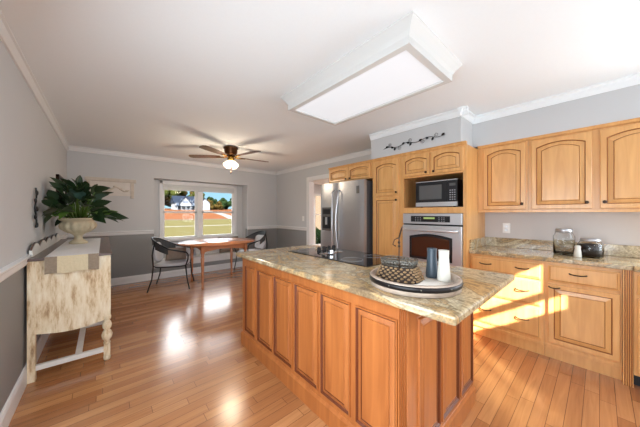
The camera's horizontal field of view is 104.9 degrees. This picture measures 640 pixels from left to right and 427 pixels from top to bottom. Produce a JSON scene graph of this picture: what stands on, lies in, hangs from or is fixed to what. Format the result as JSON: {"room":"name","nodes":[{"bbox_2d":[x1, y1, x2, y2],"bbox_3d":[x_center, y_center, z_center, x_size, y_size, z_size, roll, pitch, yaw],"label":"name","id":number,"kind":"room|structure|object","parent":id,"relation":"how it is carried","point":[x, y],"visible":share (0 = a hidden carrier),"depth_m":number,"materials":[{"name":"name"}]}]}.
{"room":"kitchen","nodes":[
{"label":"kitchen","id":0,"kind":"room"},
{"bbox_2d":[0,39,66,412],"bbox_3d":[-1.774,0.090,1.236,0.120,2.420,7.640,0,0,-41],"label":"wall","id":1,"kind":"structure","parent":0,"point":[32,152],"depth_m":1.75,"materials":[{"name":"grey paint"}]},
{"bbox_2d":[0,334,48,426],"bbox_3d":[-1.722,1.235,1.282,0.018,0.130,7.400,0,0,-41],"label":"baseboard","id":2,"kind":"structure","parent":1,"relation":"attached to","point":[12,402],"depth_m":1.66,"materials":[{"name":"white"}]},
{"bbox_2d":[0,10,68,150],"bbox_3d":[-1.717,-1.073,1.286,0.030,0.095,7.400,0,0,-41],"label":"trim","id":3,"kind":"structure","parent":1,"relation":"attached to","point":[7,37],"depth_m":1.84,"materials":[{"name":"white wood"}]},
{"bbox_2d":[0,233,68,282],"bbox_3d":[-1.717,0.362,1.286,0.030,0.076,7.400,0,0,-41],"label":"trim","id":4,"kind":"structure","parent":1,"relation":"attached to","point":[8,270],"depth_m":1.60,"materials":[{"name":"white"}]},
{"bbox_2d":[34,188,38,227],"bbox_3d":[-2.455,-0.050,2.129,0.020,0.348,0.100,0,0,-41],"label":"wall ornament","id":5,"kind":"object","parent":1,"relation":"attached to","point":[36,208],"visible":1,"depth_m":2.13,"materials":[{"name":"grey metal"}]},
{"bbox_2d":[56,174,66,193],"bbox_3d":[-3.633,-0.350,3.463,0.030,0.300,0.900,0,0,-41],"label":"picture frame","id":6,"kind":"object","parent":1,"relation":"attached to","point":[58,176],"visible":0.25,"depth_m":3.16,"materials":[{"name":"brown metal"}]},
{"bbox_2d":[67,150,276,278],"bbox_3d":[-2.812,0.090,5.531,3.995,2.420,0.420,0,0,-41],"label":"wall","id":7,"kind":"structure","parent":0,"point":[256,192],"depth_m":4.80,"materials":[{"name":"grey paint"}]},
{"bbox_2d":[85,176,135,198],"bbox_3d":[-3.732,-0.440,4.409,0.700,0.380,0.050,0,0,-41],"label":"carved wall panel","id":8,"kind":"object","parent":7,"relation":"attached to","point":[120,187],"visible":0.73,"depth_m":4.45,"materials":[{"name":"beige wood"}]},
{"bbox_2d":[68,145,276,174],"bbox_3d":[-2.656,-1.083,5.355,3.995,0.075,0.050,0,0,-41],"label":"trim","id":9,"kind":"structure","parent":7,"relation":"attached to","point":[71,148],"depth_m":4.86,"materials":[{"name":"white"}]},
{"bbox_2d":[68,225,276,237],"bbox_3d":[-2.663,0.362,5.362,3.995,0.076,0.030,0,0,-41],"label":"trim","id":10,"kind":"structure","parent":7,"relation":"attached to","point":[113,233],"depth_m":4.54,"materials":[{"name":"white wood"}]},
{"bbox_2d":[111,261,242,285],"bbox_3d":[-2.667,1.235,5.367,3.995,0.130,0.018,0,0,-41],"label":"baseboard","id":11,"kind":"structure","parent":7,"relation":"attached to","point":[166,274],"depth_m":5.01,"materials":[{"name":"white"}]},
{"bbox_2d":[154,251,240,267],"bbox_3d":[-2.631,1.010,5.594,1.949,0.140,0.324,0,0,-41],"label":"window seat","id":12,"kind":"object","parent":7,"relation":"attached to","point":[208,257],"depth_m":5.61,"materials":[{"name":"white"}]},
{"bbox_2d":[173,242,195,255],"bbox_3d":[-2.989,0.770,5.335,0.550,0.328,0.156,0,0,-41],"label":"throw pillow","id":13,"kind":"object","parent":12,"relation":"on","point":[187,249],"visible":0.12,"depth_m":5.34,"materials":[{"name":"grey fabric"}]},
{"bbox_2d":[218,236,238,252],"bbox_3d":[-2.223,0.750,6.009,0.500,0.367,0.162,0,0,-41],"label":"throw pillow","id":14,"kind":"object","parent":12,"relation":"on","point":[222,249],"visible":0.28,"depth_m":5.93,"materials":[{"name":"beige fabric"}]},
{"bbox_2d":[159,180,237,240],"bbox_3d":[-2.752,-0.057,5.710,1.690,1.294,0.110,0,0,-41],"label":"window","id":15,"kind":"structure","parent":7,"relation":"in","point":[198,211],"depth_m":5.66,"materials":[{"name":"white wood"}]},
{"bbox_2d":[162,182,234,193],"bbox_3d":[-2.734,-0.583,5.689,1.550,0.165,0.045,0,0,-41],"label":"window blind","id":16,"kind":"object","parent":15,"relation":"attached to","point":[166,185],"visible":1,"depth_m":5.61,"materials":[{"name":"white fabric"}]},
{"bbox_2d":[314,184,320,193],"bbox_3d":[2.371,0.090,5.829,4.180,2.420,8.820,0,0,-41],"label":"wall","id":17,"kind":"structure","parent":0,"point":[317,187],"depth_m":9.37,"materials":[{"name":"grey paint"}]},
{"bbox_2d":[314,194,320,245],"bbox_3d":[-0.214,0.275,9.328,1.400,2.050,0.110,0,0,-41],"label":"door","id":18,"kind":"structure","parent":17,"relation":"in","point":[315,195],"depth_m":9.32,"materials":[{"name":"white"}]},
{"bbox_2d":[0,0,639,184],"bbox_3d":[0.837,-1.170,4.518,8.375,0.100,9.120,0,0,-41],"label":"ceiling","id":19,"kind":"structure","parent":0,"point":[159,78],"depth_m":1.80,"materials":[{"name":"white paint"}]},
{"bbox_2d":[189,145,267,172],"bbox_3d":[-1.457,-0.897,4.166,1.276,0.445,1.320,0,0,-41],"label":"ceiling fan","id":20,"kind":"object","parent":19,"relation":"hanging from","point":[230,151],"visible":1,"depth_m":4.07,"materials":[{"name":"brown wood"}]},
{"bbox_2d":[281,11,461,125],"bbox_3d":[0.344,-1.055,2.104,0.735,0.130,1.345,0,0,-41],"label":"ceiling light","id":21,"kind":"object","parent":19,"relation":"attached to","point":[406,59],"visible":1,"depth_m":1.81,"materials":[{"name":"white plastic"}]},
{"bbox_2d":[297,50,441,121],"bbox_3d":[0.344,-1.003,2.104,0.539,0.001,1.149,0,0,-41],"label":"diffuser","id":22,"kind":"object","parent":21,"relation":"attached to","point":[402,74],"depth_m":1.97,"materials":[{"name":"white plastic"}]},
{"bbox_2d":[8,267,639,426],"bbox_3d":[0.837,1.350,4.518,8.375,0.100,9.120,0,0,-41],"label":"floor","id":23,"kind":"structure","parent":0,"point":[178,358],"depth_m":1.93,"materials":[{"name":"brown wood"}]},
{"bbox_2d":[27,233,112,383],"bbox_3d":[-2.672,0.769,2.743,0.515,1.061,1.940,0,0,-41],"label":"sideboard","id":24,"kind":"object","parent":23,"relation":"on","point":[56,302],"visible":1,"depth_m":2.03,"materials":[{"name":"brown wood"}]},
{"bbox_2d":[44,238,100,274],"bbox_3d":[-2.592,0.410,2.663,0.315,0.138,1.738,0,0,-41],"label":"table runner","id":25,"kind":"object","parent":24,"relation":"on","point":[67,257],"visible":1,"depth_m":2.06,"materials":[{"name":"white fabric"}]},
{"bbox_2d":[57,218,96,243],"bbox_3d":[-2.751,0.195,2.801,0.332,0.292,0.332,0,0,-41],"label":"urn","id":26,"kind":"object","parent":25,"relation":"on","point":[77,227],"visible":0.9,"depth_m":2.72,"materials":[{"name":"stone"}]},
{"bbox_2d":[41,175,128,230],"bbox_3d":[-2.659,-0.100,2.855,0.672,0.672,1.404,0,0,-41],"label":"potted plant","id":27,"kind":"object","parent":26,"relation":"in","point":[79,194],"visible":0.88,"depth_m":2.65,"materials":[{"name":"green plant"}]},
{"bbox_2d":[147,237,194,292],"bbox_3d":[-2.627,0.855,4.380,0.639,0.895,0.626,0,0,-19],"label":"armchair","id":28,"kind":"object","parent":23,"relation":"on","point":[160,246],"visible":0.98,"depth_m":4.20,"materials":[{"name":"grey metal"}]},
{"bbox_2d":[152,242,163,261],"bbox_3d":[-2.834,0.670,4.307,0.109,0.320,0.400,0,0,-19],"label":"cushion","id":29,"kind":"object","parent":28,"relation":"on","point":[158,256],"depth_m":4.15,"materials":[{"name":"grey fabric"}]},
{"bbox_2d":[155,259,189,266],"bbox_3d":[-2.618,0.873,4.383,0.500,0.055,0.520,0,0,-19],"label":"seat cushion","id":30,"kind":"object","parent":28,"relation":"on","point":[182,262],"depth_m":4.21,"materials":[{"name":"grey fabric"}]},
{"bbox_2d":[165,247,186,260],"bbox_3d":[-2.644,0.740,4.520,0.340,0.226,0.141,0,0,-31],"label":"throw pillow","id":31,"kind":"object","parent":28,"relation":"on","point":[172,255],"visible":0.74,"depth_m":4.48,"materials":[{"name":"beige fabric"}]},
{"bbox_2d":[177,238,254,289],"bbox_3d":[-1.950,0.915,4.730,1.390,0.770,1.223,0,0,-41],"label":"dining table","id":32,"kind":"object","parent":23,"relation":"on","point":[204,245],"visible":0.91,"depth_m":4.50,"materials":[{"name":"brown wood"}]},
{"bbox_2d":[234,231,266,269],"bbox_3d":[-1.559,0.855,5.663,0.626,0.895,0.639,0,0,42],"label":"armchair","id":33,"kind":"object","parent":23,"relation":"on","point":[260,237],"visible":0.56,"depth_m":5.77,"materials":[{"name":"grey metal"}]},
{"bbox_2d":[239,249,261,251],"bbox_3d":[-1.565,0.873,5.655,0.520,0.055,0.500,0,0,42],"label":"seat cushion","id":34,"kind":"object","parent":33,"relation":"on","point":[248,249],"depth_m":5.62,"materials":[{"name":"grey fabric"}]},
{"bbox_2d":[255,235,265,248],"bbox_3d":[-1.413,0.670,5.827,0.400,0.320,0.109,0,0,42],"label":"cushion","id":35,"kind":"object","parent":33,"relation":"on","point":[257,237],"depth_m":5.79,"materials":[{"name":"grey fabric"}]},
{"bbox_2d":[321,179,372,253],"bbox_3d":[0.565,0.398,4.030,0.847,1.765,0.925,0,0,-41],"label":"refrigerator","id":36,"kind":"object","parent":23,"relation":"on","point":[346,206],"visible":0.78,"depth_m":3.67,"materials":[{"name":"grey metal"}]},
{"bbox_2d":[241,258,475,426],"bbox_3d":[0.135,0.863,2.076,0.883,0.875,1.816,0,0,-41],"label":"kitchen island","id":37,"kind":"object","parent":23,"relation":"on","point":[354,360],"visible":0.82,"depth_m":1.43,"materials":[{"name":"orange wood"}]},
{"bbox_2d":[236,245,514,325],"bbox_3d":[0.198,0.406,2.005,0.975,0.037,2.041,0,0,-41],"label":"island countertop","id":38,"kind":"structure","parent":37,"relation":"on","point":[479,286],"depth_m":1.45,"materials":[{"name":"stone"}]},
{"bbox_2d":[289,245,404,266],"bbox_3d":[0.196,0.365,2.317,0.505,0.046,1.020,0,0,-41],"label":"cooktop","id":39,"kind":"object","parent":38,"relation":"in","point":[364,259],"visible":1,"depth_m":2.24,"materials":[{"name":"black glass"}]},
{"bbox_2d":[319,250,343,254],"bbox_3d":[0.130,0.362,2.373,0.270,0.040,0.128,0,0,-41],"label":"vent","id":40,"kind":"object","parent":39,"relation":"attached to","point":[331,252],"depth_m":2.31,"materials":[{"name":"silver metal"}]},
{"bbox_2d":[370,267,463,297],"bbox_3d":[0.510,0.360,1.343,0.479,0.056,0.469,0,0,-41],"label":"serving tray","id":41,"kind":"object","parent":38,"relation":"on","point":[429,287],"visible":0.65,"depth_m":1.16,"materials":[{"name":"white wood"}]},
{"bbox_2d":[376,226,424,284],"bbox_3d":[0.444,0.217,1.379,0.206,0.293,0.257,0,0,-41],"label":"basket","id":42,"kind":"object","parent":41,"relation":"on","point":[392,270],"visible":1,"depth_m":1.31,"materials":[{"name":"woven wicker"},{"name":"dark metal"}]},
{"bbox_2d":[426,248,437,278],"bbox_3d":[0.639,0.281,1.404,0.066,0.165,0.066,0,0,-41],"label":"vase","id":43,"kind":"object","parent":41,"relation":"on","point":[431,265],"visible":0.96,"depth_m":1.38,"materials":[{"name":"ceramic"}]},
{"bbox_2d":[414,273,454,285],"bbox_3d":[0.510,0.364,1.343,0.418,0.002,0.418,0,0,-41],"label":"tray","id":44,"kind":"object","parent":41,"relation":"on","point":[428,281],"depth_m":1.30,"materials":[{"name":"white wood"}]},
{"bbox_2d":[437,250,450,281],"bbox_3d":[0.669,0.281,1.329,0.066,0.165,0.066,0,0,-41],"label":"vase","id":45,"kind":"object","parent":41,"relation":"on","point":[443,273],"visible":1,"depth_m":1.31,"materials":[{"name":"white ceramic"}]},
{"bbox_2d":[372,154,400,256],"bbox_3d":[1.125,0.264,3.557,0.687,2.072,0.445,0,0,-41],"label":"pantry cabinet","id":46,"kind":"object","parent":23,"relation":"on","point":[386,170],"visible":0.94,"depth_m":3.33,"materials":[{"name":"brown wood"}]},
{"bbox_2d":[400,141,484,267],"bbox_3d":[1.525,0.264,3.099,0.690,2.072,0.769,0,0,-41],"label":"tall cabinet","id":47,"kind":"object","parent":23,"relation":"on","point":[459,160],"visible":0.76,"depth_m":2.83,"materials":[{"name":"brown wood"}]},
{"bbox_2d":[403,214,462,266],"bbox_3d":[1.487,0.394,3.062,0.702,0.788,0.690,0,0,-41],"label":"wall oven","id":48,"kind":"object","parent":47,"relation":"in","point":[421,232],"visible":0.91,"depth_m":2.84,"materials":[{"name":"grey metal"}]},
{"bbox_2d":[416,178,462,207],"bbox_3d":[1.510,-0.231,3.043,0.382,0.318,0.485,0,0,-41],"label":"microwave","id":49,"kind":"object","parent":47,"relation":"in","point":[448,192],"visible":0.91,"depth_m":2.88,"materials":[{"name":"black plastic"}]},
{"bbox_2d":[470,253,544,354],"bbox_3d":[2.015,0.864,2.617,0.590,0.872,0.600,0,0,-41],"label":"base cabinet","id":50,"kind":"object","parent":23,"relation":"on","point":[514,316],"visible":0.77,"depth_m":2.38,"materials":[{"name":"brown wood"}]},
{"bbox_2d":[544,261,621,379],"bbox_3d":[2.362,0.864,2.223,0.590,0.872,0.447,0,0,-41],"label":"base cabinet","id":51,"kind":"object","parent":23,"relation":"on","point":[583,304],"visible":0.99,"depth_m":2.04,"materials":[{"name":"brown wood"}]},
{"bbox_2d":[622,270,633,387],"bbox_3d":[2.536,0.864,2.042,0.574,0.872,0.050,0,0,-41],"label":"fluted column","id":52,"kind":"structure","parent":23,"relation":"on","point":[627,275],"depth_m":1.85,"materials":[{"name":"brown wood"}]},
{"bbox_2d":[633,270,639,385],"bbox_3d":[2.833,0.864,1.681,0.599,0.872,0.881,0,0,-41],"label":"base cabinet","id":53,"kind":"object","parent":23,"relation":"on","point":[636,274],"visible":0.57,"depth_m":1.82,"materials":[{"name":"brown wood"}]},
{"bbox_2d":[469,237,639,271],"bbox_3d":[2.649,0.356,1.887,0.621,0.143,2.534,0,0,-41],"label":"countertop","id":54,"kind":"structure","parent":53,"relation":"on","point":[623,257],"depth_m":2.30,"materials":[{"name":"stone"}]},
{"bbox_2d":[553,228,574,255],"bbox_3d":[2.329,0.268,2.349,0.152,0.245,0.152,0,0,-41],"label":"glass jar","id":55,"kind":"object","parent":54,"relation":"on","point":[563,238],"visible":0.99,"depth_m":2.30,"materials":[{"name":"white"}]},
{"bbox_2d":[574,245,581,256],"bbox_3d":[2.313,0.337,2.208,0.052,0.106,0.052,0,0,-41],"label":"salt shaker","id":56,"kind":"object","parent":54,"relation":"on","point":[577,251],"visible":1,"depth_m":2.19,"materials":[{"name":"white ceramic"}]},
{"bbox_2d":[577,238,603,258],"bbox_3d":[2.423,0.307,2.204,0.164,0.165,0.164,0,0,-41],"label":"glass jar","id":57,"kind":"object","parent":54,"relation":"on","point":[590,247],"visible":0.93,"depth_m":2.15,"materials":[{"name":"black"}]},
{"bbox_2d":[277,154,639,247],"bbox_3d":[1.316,0.090,3.955,0.120,2.420,7.640,0,0,-41],"label":"wall","id":58,"kind":"structure","parent":0,"point":[618,228],"depth_m":2.79,"materials":[{"name":"grey paint"}]},
{"bbox_2d":[277,225,305,230],"bbox_3d":[-0.748,0.362,6.188,0.030,0.076,1.320,0,0,-41],"label":"trim","id":59,"kind":"structure","parent":58,"relation":"attached to","point":[280,227],"depth_m":6.13,"materials":[{"name":"white wood"}]},
{"bbox_2d":[306,174,328,244],"bbox_3d":[0.173,0.234,5.247,0.148,2.133,1.310,0,0,-41],"label":"door frame","id":60,"kind":"structure","parent":58,"relation":"in","point":[310,181],"depth_m":5.66,"materials":[{"name":"white wood"}]},
{"bbox_2d":[276,149,370,174],"bbox_3d":[0.009,-1.083,5.312,0.050,0.075,3.635,0,0,-41],"label":"trim","id":61,"kind":"structure","parent":58,"relation":"attached to","point":[366,152],"depth_m":5.11,"materials":[{"name":"white wood"}]},
{"bbox_2d":[328,159,372,182],"bbox_3d":[0.676,-0.641,4.066,0.687,0.262,0.908,0,0,-41],"label":"upper cabinet","id":62,"kind":"object","parent":58,"relation":"attached to","point":[363,169],"visible":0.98,"depth_m":3.80,"materials":[{"name":"brown wood"}]},
{"bbox_2d":[477,137,527,211],"bbox_3d":[2.068,-0.394,2.764,0.317,0.762,0.450,0,0,-41],"label":"upper cabinet","id":63,"kind":"object","parent":58,"relation":"attached to","point":[502,166],"visible":0.98,"depth_m":2.66,"materials":[{"name":"brown wood"}]},
{"bbox_2d":[503,223,509,232],"bbox_3d":[2.179,0.170,2.876,0.008,0.116,0.072,0,0,-41],"label":"power outlet","id":64,"kind":"object","parent":58,"relation":"attached to","point":[506,226],"visible":1,"depth_m":2.87,"materials":[{"name":"white plastic"}]},
{"bbox_2d":[487,237,639,257],"bbox_3d":[2.869,0.338,2.080,0.025,0.105,2.534,0,0,-41],"label":"backsplash","id":65,"kind":"structure","parent":58,"relation":"attached to","point":[632,251],"depth_m":2.62,"materials":[{"name":"stone"}]},
{"bbox_2d":[528,117,639,211],"bbox_3d":[2.529,-0.394,2.240,0.317,0.762,0.942,0,0,-41],"label":"upper cabinet","id":66,"kind":"object","parent":58,"relation":"attached to","point":[596,168],"visible":1,"depth_m":2.20,"materials":[{"name":"brown wood"}]},
{"bbox_2d":[371,84,639,158],"bbox_3d":[2.224,-0.948,2.332,0.660,0.345,3.765,0,0,-41],"label":"wall","id":67,"kind":"structure","parent":0,"point":[621,104],"depth_m":2.54,"materials":[{"name":"grey paint"}]},
{"bbox_2d":[385,133,443,150],"bbox_3d":[1.137,-0.877,3.051,0.023,0.112,0.802,0,0,-41],"label":"wall decor","id":68,"kind":"object","parent":67,"relation":"attached to","point":[442,134],"visible":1,"depth_m":3.04,"materials":[{"name":"grey metal"}]},
{"bbox_2d":[369,106,475,140],"bbox_3d":[1.259,-1.083,3.156,0.440,0.075,1.255,0,0,-41],"label":"trim","id":69,"kind":"structure","parent":67,"relation":"attached to","point":[463,111],"depth_m":2.87,"materials":[{"name":"white wood"}]},
{"bbox_2d":[473,73,639,123],"bbox_3d":[2.624,-1.083,1.899,0.050,0.075,2.585,0,0,-41],"label":"trim","id":70,"kind":"structure","parent":67,"relation":"attached to","point":[631,80],"depth_m":2.29,"materials":[{"name":"white wood"}]},
{"label":"outside","id":71,"kind":"structure","parent":0,"visible":0},
{"bbox_2d":[165,208,231,219],"bbox_3d":[-58.058,-0.550,111.415,180.000,4.700,76.000,0,0,-41],"label":"bank","id":72,"kind":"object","parent":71,"point":[168,216],"visible":0.18,"depth_m":82.26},
{"bbox_2d":[165,197,170,205],"bbox_3d":[-69.346,-7.462,107.984,7.629,12.331,7.135,0,0,-41],"label":"tree","id":73,"kind":"object","parent":72,"relation":"on","point":[167,200],"visible":0.06,"depth_m":108.05,"materials":[{"name":"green plant"}]},
{"bbox_2d":[168,188,184,199],"bbox_3d":[-60.605,-7.640,103.899,6.511,12.688,7.165,0,0,-41],"label":"tree","id":74,"kind":"object","parent":72,"relation":"on","point":[172,192],"visible":0.25,"depth_m":101.58,"materials":[{"name":"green plant"}]},
{"bbox_2d":[169,196,210,209],"bbox_3d":[-52.535,-4.125,99.459,12.500,5.750,11.150,0,0,-41],"label":"house","id":75,"kind":"structure","parent":72,"relation":"on","point":[177,202],"depth_m":95.89,"materials":[{"name":"white"}]},
{"bbox_2d":[188,190,204,197],"bbox_3d":[-54.956,-7.302,108.933,7.542,12.012,7.168,0,0,-41],"label":"tree","id":76,"kind":"object","parent":72,"relation":"on","point":[193,193],"visible":0.08,"depth_m":106.74,"materials":[{"name":"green plant"}]},
{"bbox_2d":[208,199,213,209],"bbox_3d":[-48.268,-3.671,106.873,3.997,5.360,3.288,0,0,-41],"label":"tree","id":77,"kind":"object","parent":72,"relation":"on","point":[211,204],"visible":0.47,"depth_m":106.42,"materials":[{"name":"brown plant"}]},
{"bbox_2d":[214,201,221,209],"bbox_3d":[-45.307,-3.291,109.009,3.454,4.601,2.908,0,0,-41],"label":"tree","id":78,"kind":"object","parent":72,"relation":"on","point":[218,205],"visible":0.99,"depth_m":108.50,"materials":[{"name":"brown plant"}]},
{"bbox_2d":[216,198,225,207],"bbox_3d":[-49.788,-4.735,124.061,5.078,6.684,4.618,0,0,-41],"label":"tree","id":79,"kind":"object","parent":72,"relation":"on","point":[222,200],"visible":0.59,"depth_m":123.70,"materials":[{"name":"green plant"}]},
{"bbox_2d":[227,198,231,206],"bbox_3d":[-45.769,-4.981,128.092,5.247,7.174,4.166,0,0,-41],"label":"tree","id":80,"kind":"object","parent":72,"relation":"on","point":[229,203],"visible":0.36,"depth_m":126.46,"materials":[{"name":"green plant"}]},
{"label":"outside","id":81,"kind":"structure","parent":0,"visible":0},
{"bbox_2d":[215,213,231,218],"bbox_3d":[-38.055,0.283,89.056,9.300,3.234,16.000,0,0,-41],"label":"driveway","id":82,"kind":"structure","parent":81,"point":[222,214],"depth_m":87.45,"materials":[{"name":"grey concrete"}]},
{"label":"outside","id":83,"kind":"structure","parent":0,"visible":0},
{"bbox_2d":[165,219,231,252],"bbox_3d":[-45.971,1.900,97.675,180.000,0.200,192.600,0,0,-41],"label":"lawn","id":84,"kind":"structure","parent":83,"point":[223,226],"depth_m":31.63,"materials":[{"name":"green plant"}]},
{"bbox_2d":[316,196,320,229],"bbox_3d":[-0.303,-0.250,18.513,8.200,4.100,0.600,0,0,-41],"label":"window","id":85,"kind":"structure","parent":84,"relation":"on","point":[318,198],"depth_m":18.55,"materials":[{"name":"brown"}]},
{"bbox_2d":[316,227,320,243],"bbox_3d":[-0.608,1.255,11.864,1.619,1.246,1.658,0,0,29],"label":"shrub","id":86,"kind":"object","parent":84,"relation":"on","point":[318,231],"visible":0.09,"depth_m":11.65,"materials":[{"name":"green plant"}]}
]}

